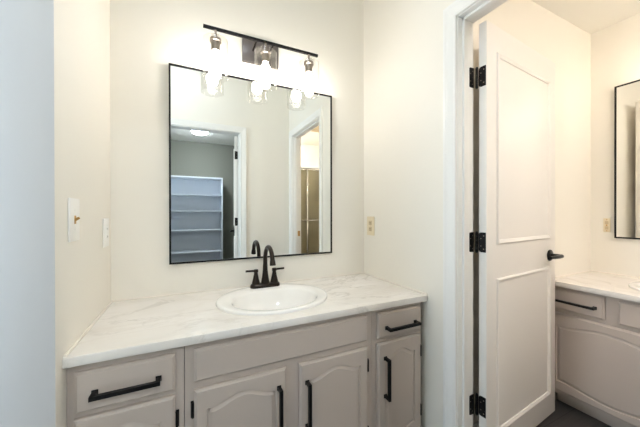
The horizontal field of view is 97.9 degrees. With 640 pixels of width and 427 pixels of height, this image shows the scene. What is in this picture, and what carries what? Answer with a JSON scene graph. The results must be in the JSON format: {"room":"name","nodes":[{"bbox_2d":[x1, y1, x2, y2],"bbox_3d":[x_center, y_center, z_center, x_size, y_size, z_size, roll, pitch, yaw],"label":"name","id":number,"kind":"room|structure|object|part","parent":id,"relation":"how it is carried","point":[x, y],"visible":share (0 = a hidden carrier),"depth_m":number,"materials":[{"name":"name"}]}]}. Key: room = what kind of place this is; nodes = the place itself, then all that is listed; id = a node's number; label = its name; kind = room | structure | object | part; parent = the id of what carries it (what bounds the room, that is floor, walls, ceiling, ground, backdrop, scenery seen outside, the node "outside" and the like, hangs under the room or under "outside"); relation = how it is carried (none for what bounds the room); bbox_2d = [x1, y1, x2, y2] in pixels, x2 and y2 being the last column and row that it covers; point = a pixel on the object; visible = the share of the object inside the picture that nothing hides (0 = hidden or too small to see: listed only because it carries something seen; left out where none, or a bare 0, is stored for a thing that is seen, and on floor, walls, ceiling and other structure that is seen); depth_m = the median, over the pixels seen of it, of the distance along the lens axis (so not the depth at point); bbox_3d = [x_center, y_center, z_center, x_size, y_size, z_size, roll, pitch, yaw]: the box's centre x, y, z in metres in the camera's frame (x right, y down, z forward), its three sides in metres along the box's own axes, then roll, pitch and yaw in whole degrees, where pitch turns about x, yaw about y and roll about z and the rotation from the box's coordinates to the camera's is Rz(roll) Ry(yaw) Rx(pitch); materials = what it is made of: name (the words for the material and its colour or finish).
{"room":"bathroom","nodes":[
{"label":"bathroom","id":0,"kind":"room"},
{"bbox_2d":[0,0,110,426],"bbox_3d":[-0.904,-0.195,1.001,0.125,2.740,0.610,0,0,-25],"label":"wall","id":1,"kind":"structure","parent":0,"point":[55,54],"depth_m":0.75,"materials":[{"name":"beige paint"}]},
{"bbox_2d":[68,198,79,241],"bbox_3d":[-0.763,0.019,0.873,0.018,0.134,0.086,0,0,-25],"label":"light switch","id":2,"kind":"object","parent":1,"relation":"attached to","point":[73,203],"visible":1,"depth_m":0.86,"materials":[{"name":"white plastic"}]},
{"bbox_2d":[63,300,112,357],"bbox_3d":[-0.853,0.410,1.051,0.009,0.009,0.554,0,0,-25],"label":"trim","id":3,"kind":"structure","parent":1,"relation":"attached to","point":[72,347],"depth_m":0.95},
{"bbox_2d":[103,218,108,247],"bbox_3d":[-0.930,0.083,1.213,0.008,0.124,0.084,0,0,-25],"label":"wall outlet","id":4,"kind":"object","parent":1,"relation":"attached to","point":[105,220],"visible":1,"depth_m":1.20,"materials":[{"name":"white plastic"}]},
{"bbox_2d":[106,225,107,239],"bbox_3d":[-0.928,0.083,1.214,0.003,0.066,0.033,0,0,-25],"label":"receptacle","id":5,"kind":"object","parent":4,"relation":"attached to","point":[106,225],"depth_m":1.21,"materials":[{"name":"white plastic"}]},
{"bbox_2d":[110,0,363,299],"bbox_3d":[-0.938,-0.196,1.378,2.893,2.740,0.100,0,0,-25],"label":"wall","id":6,"kind":"structure","parent":0,"point":[146,36],"depth_m":1.47,"materials":[{"name":"beige paint"}]},
{"bbox_2d":[113,272,362,301],"bbox_3d":[-0.338,0.408,1.606,1.406,0.009,0.009,0,0,-25],"label":"trim","id":7,"kind":"structure","parent":6,"relation":"attached to","point":[360,272],"depth_m":1.49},
{"bbox_2d":[169,63,331,264],"bbox_3d":[-0.342,-0.249,1.594,0.919,1.005,0.021,0,0,-25],"label":"mirror","id":8,"kind":"object","parent":6,"relation":"attached to","point":[250,165],"visible":1,"depth_m":1.55,"materials":[{"name":"black mirror"}]},
{"bbox_2d":[202,24,318,88],"bbox_3d":[-0.305,-0.829,1.522,0.625,0.300,0.180,0,0,-25],"label":"vanity light","id":9,"kind":"object","parent":6,"relation":"attached to","point":[255,51],"visible":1,"depth_m":1.52,"materials":[{"name":"black metal"}]},
{"bbox_2d":[202,30,221,74],"bbox_3d":[-0.520,-0.795,1.388,0.121,0.233,0.121,0,0,-25],"label":"shade","id":10,"kind":"object","parent":9,"relation":"attached to","point":[215,61],"depth_m":1.37,"materials":[{"name":"clear glass"}]},
{"bbox_2d":[254,43,276,87],"bbox_3d":[-0.292,-0.796,1.496,0.121,0.233,0.121,0,0,-25],"label":"shade","id":11,"kind":"object","parent":9,"relation":"attached to","point":[265,71],"depth_m":1.48,"materials":[{"name":"clear glass"}]},
{"bbox_2d":[304,54,318,88],"bbox_3d":[-0.065,-0.796,1.605,0.121,0.233,0.121,0,0,-25],"label":"shade","id":12,"kind":"object","parent":9,"relation":"attached to","point":[308,80],"depth_m":1.59,"materials":[{"name":"clear glass"}]},
{"bbox_2d":[364,0,455,426],"bbox_3d":[0.711,-0.198,1.167,0.098,2.740,1.700,0,0,-25],"label":"wall","id":13,"kind":"structure","parent":0,"point":[403,39],"depth_m":1.52,"materials":[{"name":"beige paint"}]},
{"bbox_2d":[367,216,373,235],"bbox_3d":[0.333,0.082,1.837,0.008,0.124,0.078,0,0,-25],"label":"wall outlet","id":14,"kind":"object","parent":13,"relation":"attached to","point":[370,220],"visible":1,"depth_m":1.83,"materials":[{"name":"beige plastic"}]},
{"bbox_2d":[363,272,426,294],"bbox_3d":[0.419,0.407,1.657,0.009,0.009,0.554,0,0,-25],"label":"trim","id":15,"kind":"structure","parent":13,"relation":"attached to","point":[363,272],"depth_m":1.61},
{"bbox_2d":[443,0,478,426],"bbox_3d":[0.768,0.114,0.912,0.019,2.119,0.871,0,0,-25],"label":"trim","id":16,"kind":"structure","parent":13,"relation":"attached to","point":[450,14],"depth_m":1.27,"materials":[{"name":"white paint"}]},
{"bbox_2d":[457,0,507,426],"bbox_3d":[0.821,0.138,0.937,0.098,2.070,0.773,0,0,-25],"label":"trim","id":17,"kind":"structure","parent":13,"relation":"attached to","point":[465,20],"depth_m":1.25,"materials":[{"name":"white paint"}]},
{"bbox_2d":[473,0,590,423],"bbox_3d":[1.314,-0.048,1.743,1.487,2.435,0.100,0,0,-25],"label":"wall","id":18,"kind":"structure","parent":0,"point":[555,38],"depth_m":1.81,"materials":[{"name":"beige paint"}]},
{"bbox_2d":[469,20,563,426],"bbox_3d":[1.037,0.141,1.448,0.780,2.029,0.164,0,0,-31],"label":"door","id":19,"kind":"structure","parent":18,"relation":"in","point":[517,256],"depth_m":1.39,"materials":[{"name":"white paint"}]},
{"bbox_3d":[1.067,-0.303,1.439,0.563,0.895,0.009,0,0,-31],"label":"panel moulding","id":20,"kind":"part","parent":19,"relation":"part of","materials":[{"name":"white paint"}]},
{"bbox_3d":[1.068,0.666,1.442,0.563,0.726,0.009,0,0,-31],"label":"panel moulding","id":21,"kind":"part","parent":19,"relation":"part of","materials":[{"name":"white paint"}]},
{"bbox_3d":[1.282,0.237,1.532,0.126,0.021,0.056,0,0,-31],"label":"lever","id":22,"kind":"part","parent":19,"relation":"part of","materials":[{"name":"black metal"}]},
{"bbox_2d":[555,270,590,277],"bbox_3d":[1.659,0.404,1.849,0.564,0.009,0.009,0,0,-25],"label":"trim","id":23,"kind":"structure","parent":18,"relation":"attached to","point":[588,270],"depth_m":1.86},
{"bbox_2d":[536,399,611,426],"bbox_3d":[0.585,1.206,-0.081,4.380,0.060,4.050,0,0,-25],"label":"floor","id":24,"kind":"structure","parent":0,"point":[564,415],"depth_m":1.58,"materials":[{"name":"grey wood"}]},
{"bbox_2d":[67,346,184,426],"bbox_3d":[-0.709,0.809,1.105,0.310,0.731,0.587,0,0,-25],"label":"vanity cabinet","id":25,"kind":"object","parent":24,"relation":"on","point":[147,389],"visible":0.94,"depth_m":0.87,"materials":[{"name":"beige paint"}]},
{"bbox_3d":[-0.605,0.849,0.879,0.267,0.482,0.018,0,0,-25],"label":"door","id":26,"kind":"part","parent":25,"relation":"part of","materials":[{"name":"beige paint"}]},
{"bbox_3d":[-0.605,0.531,0.878,0.265,0.123,0.018,0,0,-25],"label":"drawer","id":27,"kind":"part","parent":25,"relation":"part of","materials":[{"name":"beige paint"}]},
{"bbox_3d":[-0.592,0.536,0.855,0.183,0.017,0.037,0,0,-25],"label":"pull handle","id":28,"kind":"part","parent":25,"relation":"part of","materials":[{"name":"black metal"}]},
{"bbox_2d":[185,311,371,426],"bbox_3d":[-0.215,0.808,1.340,0.778,0.731,0.587,0,0,-25],"label":"vanity cabinet","id":29,"kind":"object","parent":24,"relation":"on","point":[319,373],"visible":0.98,"depth_m":1.10,"materials":[{"name":"beige paint"}]},
{"bbox_3d":[-0.283,0.848,1.032,0.332,0.482,0.018,0,0,-25],"label":"door","id":30,"kind":"part","parent":29,"relation":"part of","materials":[{"name":"beige paint"}]},
{"bbox_2d":[62,273,427,368],"bbox_3d":[-0.218,0.426,1.352,1.411,0.030,0.567,0,0,-25],"label":"countertop","id":31,"kind":"structure","parent":29,"relation":"on","point":[126,328],"depth_m":1.11,"materials":[{"name":"white stone"}]},
{"bbox_2d":[245,245,283,288],"bbox_3d":[-0.303,0.282,1.483,0.186,0.234,0.200,0,0,6],"label":"faucet","id":32,"kind":"object","parent":31,"relation":"on","point":[265,282],"visible":1,"depth_m":1.50,"materials":[{"name":"brown metal"}]},
{"bbox_3d":[-0.345,0.343,1.503,0.045,0.083,0.045,0,0,-25],"label":"handle","id":33,"kind":"part","parent":32,"relation":"part of","materials":[{"name":"brown metal"}]},
{"bbox_3d":[-0.300,0.389,1.525,0.164,0.020,0.054,0,0,-25],"label":"plate","id":34,"kind":"part","parent":32,"relation":"part of","materials":[{"name":"brown metal"}]},
{"bbox_3d":[-0.270,0.275,1.462,0.048,0.220,0.188,0,0,-25],"label":"spout","id":35,"kind":"part","parent":32,"relation":"part of","materials":[{"name":"brown metal"}]},
{"bbox_3d":[-0.254,0.343,1.547,0.045,0.083,0.045,0,0,-25],"label":"handle","id":36,"kind":"part","parent":32,"relation":"part of","materials":[{"name":"brown metal"}]},
{"bbox_2d":[216,283,326,315],"bbox_3d":[-0.224,0.476,1.359,0.532,0.154,0.460,0,0,-25],"label":"sink","id":37,"kind":"object","parent":31,"relation":"in","point":[285,298],"visible":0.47,"depth_m":1.42,"materials":[{"name":"white ceramic"}]},
{"bbox_3d":[-0.110,0.522,1.114,0.717,0.115,0.018,0,0,-25],"label":"false drawer","id":38,"kind":"part","parent":29,"relation":"part of","materials":[{"name":"beige paint"}]},
{"bbox_3d":[-0.151,0.764,1.065,0.017,0.193,0.037,0,0,-25],"label":"pull handle","id":39,"kind":"part","parent":29,"relation":"part of","materials":[{"name":"black metal"}]},
{"bbox_3d":[-0.045,0.774,1.116,0.017,0.193,0.037,0,0,-25],"label":"pull handle","id":40,"kind":"part","parent":29,"relation":"part of","materials":[{"name":"black metal"}]},
{"bbox_3d":[0.065,0.847,1.198,0.333,0.482,0.018,0,0,-25],"label":"door","id":41,"kind":"part","parent":29,"relation":"part of","materials":[{"name":"beige paint"}]},
{"bbox_2d":[371,302,421,426],"bbox_3d":[0.275,0.806,1.573,0.304,0.731,0.587,0,0,-25],"label":"vanity cabinet","id":42,"kind":"object","parent":24,"relation":"on","point":[396,331],"visible":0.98,"depth_m":1.33,"materials":[{"name":"beige paint"}]},
{"bbox_3d":[0.313,0.765,1.287,0.017,0.193,0.037,0,0,-25],"label":"pull handle","id":43,"kind":"part","parent":42,"relation":"part of","materials":[{"name":"black metal"}]},
{"bbox_3d":[0.384,0.522,1.349,0.268,0.120,0.018,0,0,-25],"label":"drawer","id":44,"kind":"part","parent":42,"relation":"part of","materials":[{"name":"beige paint"}]},
{"bbox_3d":[0.385,0.845,1.351,0.268,0.484,0.018,0,0,-25],"label":"door","id":45,"kind":"part","parent":42,"relation":"part of","materials":[{"name":"beige paint"}]},
{"bbox_3d":[0.399,0.535,1.327,0.193,0.017,0.037,0,0,-25],"label":"pull handle","id":46,"kind":"part","parent":42,"relation":"part of","materials":[{"name":"black metal"}]},
{"bbox_2d":[555,286,639,426],"bbox_3d":[1.907,0.805,1.306,0.589,0.731,1.197,0,0,-25],"label":"vanity cabinet","id":47,"kind":"object","parent":24,"relation":"on","point":[597,337],"visible":0.86,"depth_m":1.52,"materials":[{"name":"beige paint"}]},
{"bbox_3d":[1.452,0.520,1.618,0.037,0.017,0.223,0,0,-25],"label":"pull handle","id":48,"kind":"part","parent":47,"relation":"part of","materials":[{"name":"black metal"}]},
{"bbox_3d":[1.486,0.515,1.609,0.018,0.122,0.233,0,0,-25],"label":"drawer","id":49,"kind":"part","parent":47,"relation":"part of","materials":[{"name":"beige paint"}]},
{"bbox_2d":[555,271,639,302],"bbox_3d":[1.919,0.423,1.301,0.576,0.030,1.219,0,0,-25],"label":"countertop","id":50,"kind":"structure","parent":47,"relation":"on","point":[605,284],"depth_m":1.62,"materials":[{"name":"white stone"}]},
{"bbox_2d":[628,282,639,290],"bbox_3d":[1.903,0.473,1.366,0.460,0.154,0.532,0,0,-25],"label":"sink","id":51,"kind":"object","parent":50,"relation":"in","point":[634,285],"visible":1,"depth_m":1.53,"materials":[{"name":"white ceramic"}]},
{"bbox_3d":[1.621,0.518,1.325,0.018,0.121,0.290,0,0,-25],"label":"false drawer","id":52,"kind":"part","parent":47,"relation":"part of","materials":[{"name":"beige paint"}]},
{"bbox_2d":[531,0,639,33],"bbox_3d":[1.840,-1.292,0.517,1.587,0.060,2.760,0,0,-25],"label":"ceiling","id":53,"kind":"structure","parent":0,"point":[591,16],"depth_m":1.74,"materials":[{"name":"paint"}]},
{"bbox_2d":[590,13,639,276],"bbox_3d":[2.513,-0.047,0.841,0.100,2.435,2.560,0,0,-25],"label":"wall","id":54,"kind":"structure","parent":0,"point":[615,49],"depth_m":1.89,"materials":[{"name":"beige paint"}]},
{"bbox_2d":[603,218,610,231],"bbox_3d":[1.950,0.080,1.895,0.009,0.094,0.036,0,0,-25],"label":"wall outlet","id":55,"kind":"object","parent":54,"relation":"attached to","point":[606,221],"visible":1,"depth_m":1.89,"materials":[{"name":"beige plastic"}]},
{"bbox_2d":[591,270,639,277],"bbox_3d":[2.173,0.405,1.431,0.009,0.009,1.196,0,0,-25],"label":"trim","id":56,"kind":"structure","parent":54,"relation":"attached to","point":[591,270],"depth_m":1.85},
{"bbox_2d":[614,79,639,238],"bbox_3d":[2.159,-0.337,1.438,0.021,1.002,0.919,0,0,-25],"label":"mirror","id":57,"kind":"object","parent":54,"relation":"attached to","point":[626,96],"visible":1,"depth_m":1.80,"materials":[{"name":"black mirror"}]}
]}

